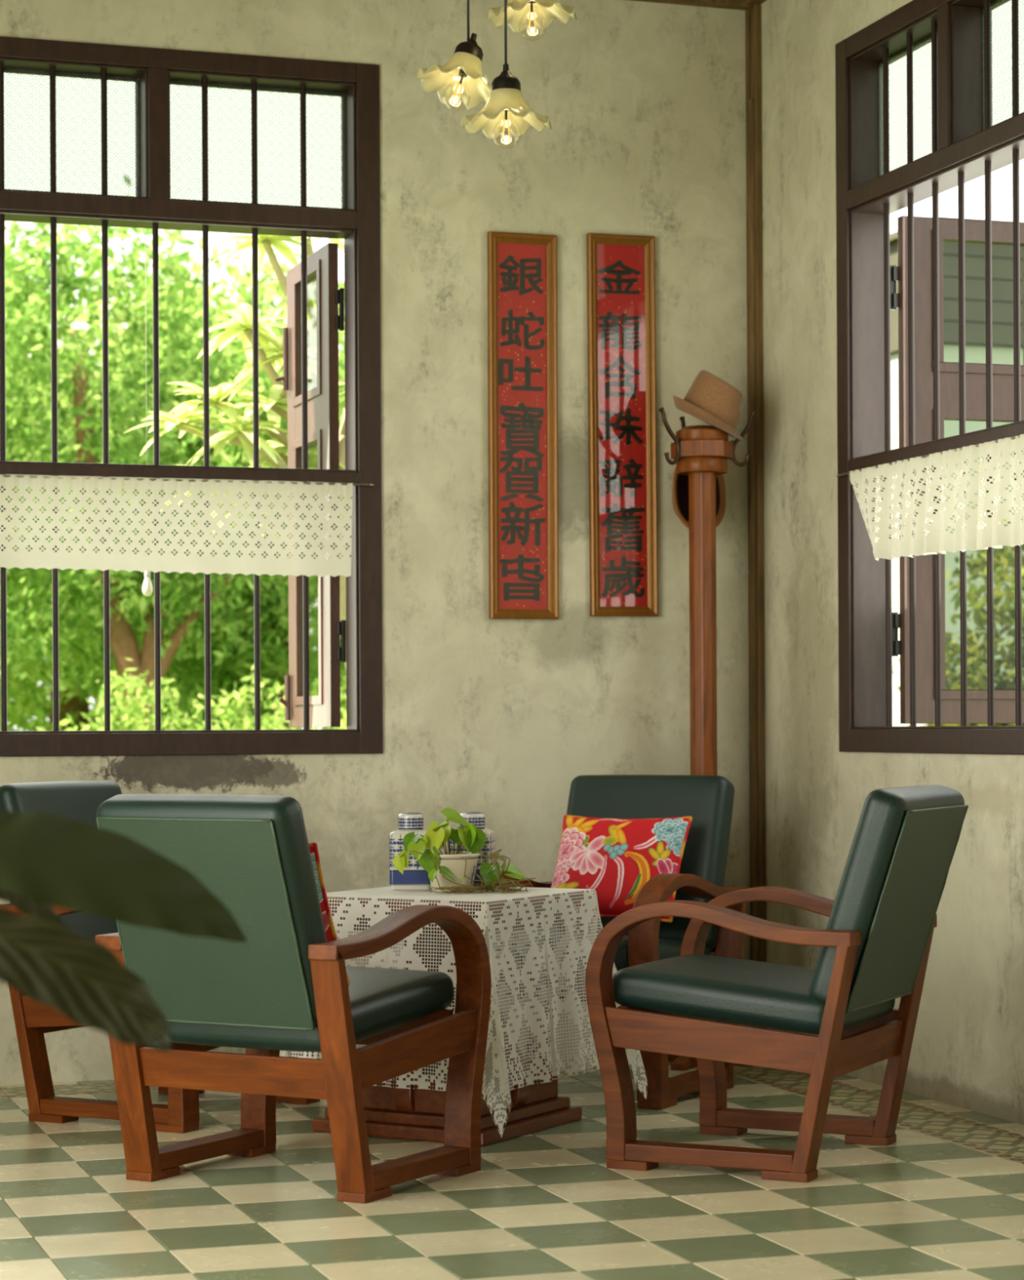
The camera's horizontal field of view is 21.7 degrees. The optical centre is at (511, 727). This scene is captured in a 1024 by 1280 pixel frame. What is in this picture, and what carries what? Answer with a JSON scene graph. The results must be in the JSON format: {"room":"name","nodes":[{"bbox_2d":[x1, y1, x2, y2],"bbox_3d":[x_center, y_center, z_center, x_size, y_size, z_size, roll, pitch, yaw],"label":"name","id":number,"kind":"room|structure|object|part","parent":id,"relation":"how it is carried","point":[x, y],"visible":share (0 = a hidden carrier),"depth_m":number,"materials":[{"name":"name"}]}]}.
{"room":"living room","nodes":[
{"label":"living room","id":0,"kind":"room"},
{"bbox_2d":[0,0,750,1084],"bbox_3d":[-1.310,-0.681,8.543,4.730,3.800,0.130,0,0,-18],"label":"wall","id":1,"kind":"structure","parent":0,"point":[643,102],"depth_m":8.89,"materials":[{"name":"paint"}]},
{"bbox_2d":[0,36,382,756],"bbox_3d":[-1.241,-1.037,8.884,1.465,2.255,0.757,0,0,-18],"label":"window","id":2,"kind":"structure","parent":1,"relation":"in","point":[313,415],"depth_m":8.67,"materials":[{"name":"brown paint"}]},
{"bbox_3d":[-1.485,-1.890,8.519,0.605,0.404,0.001,0,0,-18],"label":"patterned pane","id":3,"kind":"part","parent":2,"relation":"part of","materials":[{"name":"white glass"}]},
{"bbox_3d":[-1.134,-0.816,8.562,1.309,0.043,0.075,0,0,-18],"label":"rail","id":4,"kind":"part","parent":2,"relation":"part of","materials":[{"name":"black metal"}]},
{"bbox_3d":[-1.140,0.050,8.597,1.309,0.080,0.152,0,0,-18],"label":"sill rail","id":5,"kind":"part","parent":2,"relation":"part of","materials":[{"name":"brown paint"}]},
{"bbox_2d":[0,474,373,577],"bbox_3d":[-1.113,-0.638,8.512,1.408,0.307,0.034,0,0,-18],"label":"valance curtain","id":6,"kind":"object","parent":2,"relation":"hanging from","point":[220,564],"visible":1,"depth_m":8.52,"materials":[{"name":"white fabric"}]},
{"bbox_3d":[-0.835,-1.894,8.734,0.605,0.404,0.001,0,0,-18],"label":"patterned pane","id":7,"kind":"part","parent":2,"relation":"part of","materials":[{"name":"white glass"}]},
{"bbox_2d":[286,243,340,727],"bbox_3d":[-0.682,-0.803,9.157,0.034,1.609,0.590,0,0,-18],"label":"shutter","id":8,"kind":"object","parent":2,"relation":"attached to","point":[322,264],"depth_m":8.97,"materials":[{"name":"paint"}]},
{"bbox_2d":[487,231,558,619],"bbox_3d":[0.038,-1.002,8.906,0.240,1.284,0.026,0,0,-18],"label":"scroll","id":9,"kind":"object","parent":1,"relation":"attached to","point":[522,284],"visible":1,"depth_m":8.91,"materials":[{"name":"red paper"}]},
{"bbox_2d":[586,232,657,616],"bbox_3d":[0.373,-1.016,9.017,0.248,1.287,0.026,-1,0,-18],"label":"scroll","id":10,"kind":"object","parent":1,"relation":"attached to","point":[621,284],"visible":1,"depth_m":9.02,"materials":[{"name":"red paper"}]},
{"bbox_2d":[629,0,753,10],"bbox_3d":[-1.286,-2.494,8.457,4.460,0.094,0.055,0,0,-18],"label":"trim","id":11,"kind":"structure","parent":1,"relation":"attached to","point":[726,4],"depth_m":9.09,"materials":[{"name":"brown wood"}]},
{"bbox_2d":[0,1057,1023,1279],"bbox_3d":[0.289,1.160,3.755,4.740,0.100,10.240,0,0,-18],"label":"floor","id":12,"kind":"structure","parent":0,"point":[944,1200],"depth_m":6.23,"materials":[{"name":"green tile"}]},
{"bbox_2d":[0,809,247,1051],"bbox_3d":[-0.820,0.540,3.259,1.012,1.153,0.695,0,0,-18],"label":"houseplant","id":13,"kind":"object","parent":12,"relation":"on","point":[47,860],"visible":1,"depth_m":3.40,"materials":[{"name":"green plant"}]},
{"bbox_2d":[0,780,319,1133],"bbox_3d":[-1.053,0.639,7.826,0.822,0.958,0.705,0,0,28],"label":"armchair","id":14,"kind":"object","parent":12,"relation":"on","point":[79,801],"visible":0.14,"depth_m":7.62,"materials":[{"name":"brown wood"}]},
{"bbox_3d":[-1.389,0.804,7.652,0.158,0.591,0.080,0,0,28],"label":"leg","id":15,"kind":"part","parent":14,"relation":"part of","materials":[{"name":"brown wood"}]},
{"bbox_3d":[-1.146,0.785,7.503,0.599,0.143,0.026,0,0,28],"label":"rail","id":16,"kind":"part","parent":14,"relation":"part of","materials":[{"name":"brown wood"}]},
{"bbox_2d":[0,780,122,940],"bbox_3d":[-1.296,0.436,7.956,0.256,0.549,0.558,0,0,28],"label":"cushion","id":17,"kind":"object","parent":14,"relation":"on","point":[79,801],"depth_m":7.89,"materials":[{"name":"green leather"}]},
{"bbox_3d":[-1.233,0.831,7.923,0.039,0.095,0.545,0,0,28],"label":"rail","id":18,"kind":"part","parent":14,"relation":"part of","materials":[{"name":"brown wood"}]},
{"bbox_3d":[-1.149,0.771,7.523,0.705,0.656,0.080,0,0,28],"label":"curved armrest leg","id":19,"kind":"part","parent":14,"relation":"part of","materials":[{"name":"brown wood"}]},
{"bbox_2d":[94,794,491,1203],"bbox_3d":[-0.562,0.636,6.581,0.705,0.958,0.822,0,0,30],"label":"armchair","id":20,"kind":"object","parent":12,"relation":"on","point":[284,988],"visible":0.85,"depth_m":6.35,"materials":[{"name":"brown wood"}]},
{"bbox_3d":[-0.939,0.802,6.551,0.080,0.591,0.158,0,0,30],"label":"leg","id":21,"kind":"part","parent":20,"relation":"part of","materials":[{"name":"brown wood"}]},
{"bbox_3d":[-0.812,0.783,6.806,0.026,0.143,0.599,0,0,30],"label":"rail","id":22,"kind":"part","parent":20,"relation":"part of","materials":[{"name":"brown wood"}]},
{"bbox_3d":[-0.803,0.770,6.788,0.080,0.656,0.705,0,0,30],"label":"curved armrest leg","id":23,"kind":"part","parent":20,"relation":"part of","materials":[{"name":"brown wood"}]},
{"bbox_3d":[-0.726,0.460,6.298,0.518,0.492,0.161,0,0,30],"label":"panel","id":24,"kind":"part","parent":20,"relation":"part of","materials":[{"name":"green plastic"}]},
{"bbox_2d":[96,794,326,1026],"bbox_3d":[-0.700,0.433,6.343,0.558,0.549,0.256,0,0,30],"label":"cushion","id":25,"kind":"object","parent":20,"relation":"on","point":[251,852],"depth_m":6.24,"materials":[{"name":"green leather"}]},
{"bbox_3d":[-0.663,0.828,6.403,0.545,0.095,0.039,0,0,30],"label":"rail","id":26,"kind":"part","parent":20,"relation":"part of","materials":[{"name":"brown wood"}]},
{"bbox_2d":[167,966,453,1052],"bbox_3d":[-0.518,0.694,6.657,0.546,0.153,0.607,0,0,30],"label":"seat cushion","id":27,"kind":"object","parent":20,"relation":"on","point":[385,1002],"depth_m":6.49,"materials":[{"name":"green leather"}]},
{"bbox_2d":[308,842,350,986],"bbox_3d":[-0.611,0.460,6.509,0.445,0.371,0.178,0,0,31],"label":"cushion","id":28,"kind":"object","parent":20,"relation":"on","point":[331,934],"visible":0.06,"depth_m":6.39,"materials":[{"name":"fabric"}]},
{"bbox_3d":[-0.397,0.799,6.239,0.080,0.591,0.158,0,0,30],"label":"leg","id":29,"kind":"part","parent":20,"relation":"part of","materials":[{"name":"brown wood"}]},
{"bbox_3d":[-0.261,0.767,6.476,0.080,0.656,0.705,0,0,30],"label":"curved armrest leg","id":30,"kind":"part","parent":20,"relation":"part of","materials":[{"name":"brown wood"}]},
{"bbox_3d":[-0.391,0.764,6.877,0.545,0.100,0.032,0,0,30],"label":"rail","id":31,"kind":"part","parent":20,"relation":"part of","materials":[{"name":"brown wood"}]},
{"bbox_3d":[-0.241,0.780,6.477,0.026,0.143,0.599,0,0,30],"label":"rail","id":32,"kind":"part","parent":20,"relation":"part of","materials":[{"name":"brown wood"}]},
{"bbox_2d":[311,890,591,1146],"bbox_3d":[-0.177,0.789,7.467,0.594,0.648,0.594,0,0,30],"label":"table","id":33,"kind":"object","parent":12,"relation":"on","point":[393,1113],"visible":0.32,"depth_m":7.29,"materials":[{"name":"brown wood"}]},
{"bbox_3d":[-0.257,0.798,7.331,0.056,0.488,0.173,0,0,30],"label":"curved leg","id":34,"kind":"part","parent":33,"relation":"part of","materials":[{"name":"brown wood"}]},
{"bbox_2d":[279,884,647,1137],"bbox_3d":[-0.174,0.765,7.474,0.860,0.607,0.862,0,0,30],"label":"lace tablecloth","id":35,"kind":"object","parent":33,"relation":"on","point":[566,1007],"visible":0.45,"depth_m":7.25,"materials":[{"name":"white fabric"}]},
{"bbox_2d":[389,812,430,889],"bbox_3d":[-0.288,0.352,7.636,0.120,0.218,0.120,0,0,-1],"label":"jar","id":36,"kind":"object","parent":35,"relation":"on","point":[415,877],"visible":0.61,"depth_m":7.58,"materials":[{"name":"white ceramic"}]},
{"bbox_3d":[-0.289,0.268,7.636,0.073,0.050,0.073,0,0,-1],"label":"jar lid","id":37,"kind":"part","parent":36,"relation":"part of","materials":[{"name":"white ceramic"}]},
{"bbox_2d":[427,851,479,893],"bbox_3d":[-0.168,0.406,7.490,0.156,0.108,0.156,0,0,-18],"label":"pot","id":38,"kind":"object","parent":35,"relation":"on","point":[451,864],"depth_m":7.43,"materials":[{"name":"white ceramic"}]},
{"bbox_2d":[392,808,535,893],"bbox_3d":[-0.130,0.349,7.465,0.340,0.244,0.287,0,0,30],"label":"pothos","id":39,"kind":"object","parent":35,"relation":"on","point":[448,872],"visible":1,"depth_m":7.45,"materials":[{"name":"plant"}]},
{"bbox_3d":[-0.268,0.352,7.405,0.108,0.024,0.045,0,0,20],"label":"stem","id":40,"kind":"part","parent":39,"relation":"part of","materials":[{"name":"green plant"}]},
{"bbox_3d":[-0.177,0.309,7.495,0.010,0.108,0.008,0,0,-18],"label":"stem","id":41,"kind":"part","parent":39,"relation":"part of","materials":[{"name":"green plant"}]},
{"bbox_3d":[-0.135,0.388,7.406,0.004,0.055,0.050,0,0,-20],"label":"stem","id":42,"kind":"part","parent":39,"relation":"part of","materials":[{"name":"plant"}]},
{"bbox_3d":[-0.058,0.385,7.451,0.019,0.051,0.042,0,0,-39],"label":"stem","id":43,"kind":"part","parent":39,"relation":"part of","materials":[{"name":"green plant"}]},
{"bbox_3d":[-0.043,0.351,7.467,0.040,0.024,0.051,0,0,26],"label":"stem","id":44,"kind":"part","parent":39,"relation":"part of","materials":[{"name":"plant"}]},
{"bbox_3d":[-0.045,0.393,7.450,0.048,0.065,0.035,0,0,-18],"label":"stem","id":45,"kind":"part","parent":39,"relation":"part of","materials":[{"name":"plant"}]},
{"bbox_3d":[-0.039,0.384,7.456,0.065,0.050,0.038,0,0,-18],"label":"stem","id":46,"kind":"part","parent":39,"relation":"part of","materials":[{"name":"plant"}]},
{"bbox_2d":[449,811,494,888],"bbox_3d":[-0.113,0.351,7.657,0.120,0.218,0.120,0,0,6],"label":"jar","id":47,"kind":"object","parent":35,"relation":"on","point":[477,819],"visible":0.29,"depth_m":7.60,"materials":[{"name":"white ceramic"}]},
{"bbox_3d":[-0.114,0.267,7.657,0.073,0.050,0.073,0,0,6],"label":"jar lid","id":48,"kind":"part","parent":47,"relation":"part of","materials":[{"name":"white ceramic"}]},
{"bbox_3d":[-0.042,0.797,7.388,0.173,0.488,0.056,0,0,30],"label":"curved leg","id":49,"kind":"part","parent":33,"relation":"part of","materials":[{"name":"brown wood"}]},
{"bbox_2d":[495,774,746,1109],"bbox_3d":[0.286,0.632,8.232,0.705,0.958,0.822,0,0,28],"label":"armchair","id":50,"kind":"object","parent":12,"relation":"on","point":[708,800],"visible":0.36,"depth_m":8.32,"materials":[{"name":"green leather"}]},
{"bbox_3d":[-0.017,0.765,8.326,0.080,0.656,0.705,0,0,28],"label":"curved armrest leg","id":51,"kind":"part","parent":50,"relation":"part of","materials":[{"name":"brown wood"}]},
{"bbox_3d":[0.110,0.796,8.568,0.080,0.591,0.158,0,0,28],"label":"leg","id":52,"kind":"part","parent":50,"relation":"part of","materials":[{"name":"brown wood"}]},
{"bbox_3d":[0.127,0.761,7.931,0.545,0.100,0.032,0,0,28],"label":"rail","id":53,"kind":"part","parent":50,"relation":"part of","materials":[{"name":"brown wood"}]},
{"bbox_2d":[495,932,709,971],"bbox_3d":[0.245,0.690,8.155,0.546,0.153,0.607,0,0,28],"label":"seat cushion","id":54,"kind":"object","parent":50,"relation":"on","point":[669,944],"depth_m":7.93,"materials":[{"name":"green leather"}]},
{"bbox_2d":[550,814,692,922],"bbox_3d":[0.327,0.436,8.312,0.446,0.319,0.204,0,0,28],"label":"cushion","id":55,"kind":"object","parent":50,"relation":"on","point":[615,858],"visible":0.81,"depth_m":8.26,"materials":[{"name":"fabric"}]},
{"bbox_2d":[550,774,734,951],"bbox_3d":[0.413,0.427,8.475,0.558,0.549,0.256,0,0,28],"label":"cushion","id":56,"kind":"object","parent":50,"relation":"on","point":[708,800],"depth_m":8.40,"materials":[{"name":"green leather"}]},
{"bbox_3d":[0.535,0.762,8.034,0.080,0.656,0.705,0,0,28],"label":"curved armrest leg","id":57,"kind":"part","parent":50,"relation":"part of","materials":[{"name":"brown wood"}]},
{"bbox_3d":[0.663,0.793,8.276,0.080,0.591,0.158,0,0,28],"label":"leg","id":58,"kind":"part","parent":50,"relation":"part of","materials":[{"name":"brown wood"}]},
{"bbox_2d":[658,407,756,1071],"bbox_3d":[0.633,0.031,8.840,0.365,2.155,0.365,0,0,-18],"label":"stand","id":59,"kind":"object","parent":12,"relation":"on","point":[701,453],"visible":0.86,"depth_m":8.80,"materials":[{"name":"brown wood"}]},
{"bbox_2d":[671,467,725,528],"bbox_3d":[0.613,-0.786,9.016,0.192,0.272,0.141,0,0,-18],"label":"hat","id":60,"kind":"object","parent":59,"relation":"hanging from","point":[680,490],"visible":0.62,"depth_m":9.00,"materials":[{"name":"beige fabric"}]},
{"bbox_2d":[672,369,742,439],"bbox_3d":[0.647,-1.062,8.818,0.255,0.227,0.233,0,0,-33],"label":"hat","id":61,"kind":"object","parent":59,"relation":"on","point":[710,399],"visible":0.98,"depth_m":8.73,"materials":[{"name":"brown fabric"}]},
{"bbox_2d":[585,784,968,1182],"bbox_3d":[0.708,0.629,6.897,0.822,0.958,0.705,0,0,26],"label":"armchair","id":62,"kind":"object","parent":12,"relation":"on","point":[875,943],"visible":1,"depth_m":6.70,"materials":[{"name":"green leather"}]},
{"bbox_3d":[0.403,0.760,7.046,0.032,0.100,0.545,0,0,26],"label":"rail","id":63,"kind":"part","parent":62,"relation":"part of","materials":[{"name":"brown wood"}]},
{"bbox_3d":[0.502,0.776,6.631,0.599,0.143,0.026,0,0,26],"label":"rail","id":64,"kind":"part","parent":62,"relation":"part of","materials":[{"name":"brown wood"}]},
{"bbox_3d":[0.519,0.763,6.642,0.705,0.656,0.080,0,0,26],"label":"curved armrest leg","id":65,"kind":"part","parent":62,"relation":"part of","materials":[{"name":"brown wood"}]},
{"bbox_2d":[612,954,894,1035],"bbox_3d":[0.630,0.688,6.935,0.607,0.153,0.546,0,0,26],"label":"seat cushion","id":66,"kind":"object","parent":62,"relation":"on","point":[756,993],"depth_m":6.74,"materials":[{"name":"green leather"}]},
{"bbox_3d":[0.794,0.761,7.203,0.705,0.656,0.080,0,0,26],"label":"curved armrest leg","id":67,"kind":"part","parent":62,"relation":"part of","materials":[{"name":"brown wood"}]},
{"bbox_3d":[0.765,0.792,6.522,0.158,0.591,0.080,0,0,26],"label":"leg","id":68,"kind":"part","parent":62,"relation":"part of","materials":[{"name":"brown wood"}]},
{"bbox_3d":[0.894,0.820,6.807,0.039,0.095,0.545,0,0,26],"label":"rail","id":69,"kind":"part","parent":62,"relation":"part of","materials":[{"name":"brown wood"}]},
{"bbox_3d":[0.791,0.774,7.224,0.599,0.143,0.026,0,0,26],"label":"rail","id":70,"kind":"part","parent":62,"relation":"part of","materials":[{"name":"brown wood"}]},
{"bbox_2d":[808,784,964,1004],"bbox_3d":[0.955,0.424,6.776,0.256,0.549,0.558,0,0,26],"label":"cushion","id":71,"kind":"object","parent":62,"relation":"on","point":[904,842],"depth_m":6.60,"materials":[{"name":"green leather"}]},
{"bbox_3d":[1.039,0.791,7.084,0.158,0.591,0.080,0,0,26],"label":"leg","id":72,"kind":"part","parent":62,"relation":"part of","materials":[{"name":"brown wood"}]},
{"bbox_3d":[1.002,0.451,6.753,0.161,0.492,0.518,0,0,26],"label":"panel","id":73,"kind":"part","parent":62,"relation":"part of","materials":[{"name":"green leather"}]},
{"bbox_2d":[760,0,1023,1124],"bbox_3d":[2.480,-0.701,4.409,0.130,3.800,10.100,0,0,-18],"label":"wall","id":74,"kind":"structure","parent":0,"point":[966,1052],"depth_m":8.66,"materials":[{"name":"paint"}]},
{"bbox_2d":[743,0,766,5],"bbox_3d":[2.360,-2.515,4.455,0.059,0.092,9.864,0,0,-18],"label":"trim","id":75,"kind":"structure","parent":74,"relation":"attached to","point":[750,2],"depth_m":9.08,"materials":[{"name":"brown wood"}]},
{"bbox_2d":[745,4,766,1028],"bbox_3d":[0.829,-0.676,9.136,0.035,3.568,0.088,0,0,-18],"label":"trim","id":76,"kind":"structure","parent":74,"relation":"attached to","point":[753,15],"depth_m":9.11,"materials":[{"name":"brown wood"}]},
{"bbox_2d":[835,0,1023,755],"bbox_3d":[1.625,-1.052,7.948,0.757,2.255,1.465,0,0,-18],"label":"window","id":77,"kind":"structure","parent":74,"relation":"in","point":[966,146],"depth_m":8.44,"materials":[{"name":"brown paint"}]},
{"bbox_3d":[1.255,-1.905,8.188,0.001,0.404,0.605,0,0,-18],"label":"patterned pane","id":78,"kind":"part","parent":77,"relation":"part of","materials":[{"name":"white glass"}]},
{"bbox_2d":[835,434,1023,561],"bbox_3d":[1.245,-0.650,7.824,0.090,0.307,1.408,0,0,-18],"label":"valance curtain","id":79,"kind":"object","parent":77,"relation":"hanging from","point":[927,539],"visible":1,"depth_m":7.73,"materials":[{"name":"white fabric"}]},
{"bbox_3d":[1.304,-0.828,7.841,0.075,0.043,1.309,0,0,-18],"label":"rail","id":80,"kind":"part","parent":77,"relation":"part of","materials":[{"name":"brown paint"}]},
{"bbox_3d":[1.343,0.037,7.853,0.152,0.080,1.309,0,0,-18],"label":"sill rail","id":81,"kind":"part","parent":77,"relation":"part of","materials":[{"name":"brown paint"}]},
{"bbox_2d":[897,215,1023,724],"bbox_3d":[1.512,-0.815,8.559,0.590,1.609,0.034,0,0,-18],"label":"shutter","id":82,"kind":"object","parent":77,"relation":"attached to","point":[1002,375],"depth_m":8.48,"materials":[{"name":"paint"}]},
{"bbox_3d":[1.470,-1.906,7.538,0.001,0.404,0.605,0,0,-18],"label":"patterned pane","id":83,"kind":"part","parent":77,"relation":"part of","materials":[{"name":"white glass"}]},
{"bbox_3d":[0.226,-2.562,3.735,4.646,0.025,10.230,0,0,-18],"label":"ceiling","id":84,"kind":"structure","parent":0,"visible":0},
{"bbox_2d":[416,0,491,111],"bbox_3d":[-0.153,-2.166,7.749,0.246,0.762,0.255,0,0,-18],"label":"pendant lamp","id":85,"kind":"object","parent":84,"relation":"hanging from","point":[461,77],"visible":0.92,"depth_m":7.76,"materials":[{"name":"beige glass"}]},
{"bbox_3d":[-0.151,-1.879,7.749,0.246,0.151,0.255,0,0,-18],"label":"lamp shade","id":86,"kind":"part","parent":85,"relation":"part of","materials":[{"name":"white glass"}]},
{"bbox_3d":[-0.161,-1.843,7.745,0.080,0.115,0.080,0,0,-18],"label":"glass bulb","id":87,"kind":"part","parent":85,"relation":"part of","materials":[{"name":"clear glass"}]},
{"bbox_2d":[460,0,551,148],"bbox_3d":[-0.018,-2.089,7.535,0.255,0.918,0.256,0,0,-18],"label":"pendant lamp","id":88,"kind":"object","parent":84,"relation":"hanging from","point":[505,108],"visible":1,"depth_m":7.52,"materials":[{"name":"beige glass"}]},
{"bbox_3d":[-0.017,-1.738,7.535,0.255,0.112,0.256,0,0,-18],"label":"lamp shade","id":89,"kind":"part","parent":88,"relation":"part of","materials":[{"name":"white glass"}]},
{"bbox_2d":[487,0,576,40],"bbox_3d":[0.056,-2.256,7.645,0.255,0.585,0.256,0,0,-18],"label":"pendant lamp","id":90,"kind":"object","parent":84,"relation":"hanging from","point":[521,14],"visible":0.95,"depth_m":7.70,"materials":[{"name":"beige glass"}]},
{"bbox_3d":[0.058,-2.021,7.645,0.080,0.115,0.080,0,0,-18],"label":"glass bulb","id":91,"kind":"part","parent":90,"relation":"part of","materials":[{"name":"clear glass"}]},
{"label":"outside","id":92,"kind":"structure","parent":0,"visible":0},
{"label":"lawn","id":93,"kind":"structure","parent":92,"visible":0},
{"bbox_2d":[0,320,100,731],"bbox_3d":[-4.441,-1.036,19.933,3.125,5.147,2.719,0,0,-18],"label":"tree","id":94,"kind":"object","parent":93,"relation":"on","point":[18,708],"visible":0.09,"depth_m":20.14,"materials":[{"name":"green plant"}]},
{"bbox_2d":[0,174,345,729],"bbox_3d":[-2.880,-1.095,18.299,4.372,5.249,3.129,0,0,-8],"label":"tree","id":95,"kind":"object","parent":93,"relation":"on","point":[27,299],"visible":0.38,"depth_m":17.74,"materials":[{"name":"green plant"}]},
{"bbox_2d":[0,233,346,731],"bbox_3d":[-4.083,-1.680,26.022,10.548,6.430,5.059,0,0,-23],"label":"tree","id":96,"kind":"object","parent":93,"relation":"on","point":[69,703],"visible":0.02,"depth_m":25.66,"materials":[{"name":"green plant"}]},
{"bbox_2d":[34,657,346,730],"bbox_3d":[-1.885,0.453,16.280,4.453,2.092,1.206,0,0,-17],"label":"hedge","id":97,"kind":"object","parent":93,"relation":"on","point":[148,698],"visible":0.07,"depth_m":16.20,"materials":[{"name":"green plant"}]},
{"bbox_2d":[42,247,346,730],"bbox_3d":[-1.843,-1.067,20.140,3.762,5.188,2.906,0,0,-18],"label":"tree","id":98,"kind":"object","parent":93,"relation":"on","point":[273,637],"visible":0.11,"depth_m":19.81,"materials":[{"name":"green plant"}]},
{"bbox_2d":[123,234,346,671],"bbox_3d":[-0.835,-0.347,11.005,1.436,3.629,0.722,0,0,-38],"label":"tree","id":99,"kind":"object","parent":93,"relation":"on","point":[270,345],"visible":0.36,"depth_m":10.82,"materials":[{"name":"green plant"}]},
{"bbox_2d":[889,231,1023,726],"bbox_3d":[4.147,-0.935,19.328,3.950,4.750,2.620,0,0,-18],"label":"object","id":100,"kind":"object","parent":93,"relation":"on","point":[975,253],"visible":0.05,"depth_m":17.72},
{"bbox_2d":[892,517,1023,726],"bbox_3d":[3.095,0.158,14.726,2.084,2.855,1.444,0,0,-27],"label":"shrub","id":101,"kind":"object","parent":93,"relation":"on","point":[1001,559],"visible":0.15,"depth_m":14.71,"materials":[{"name":"green plant"}]},
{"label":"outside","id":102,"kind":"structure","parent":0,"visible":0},
{"bbox_2d":[142,228,152,596],"bbox_3d":[-1.305,-1.536,9.531,0.037,2.140,0.037,0,0,-18],"label":"bulb","id":103,"kind":"object","parent":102,"point":[147,588],"visible":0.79,"depth_m":9.53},
{"bbox_2d":[144,228,150,577],"bbox_3d":[-1.305,-1.569,9.531,0.021,2.074,0.021,0,0,-18],"label":"cord","id":104,"kind":"object","parent":103,"relation":"attached to","point":[147,574],"depth_m":9.53,"materials":[{"name":"white"}]},
{"bbox_3d":[-1.299,-0.501,9.531,0.037,0.070,0.037,0,0,-18],"label":"bulb globe","id":105,"kind":"part","parent":103,"relation":"part of"}
]}

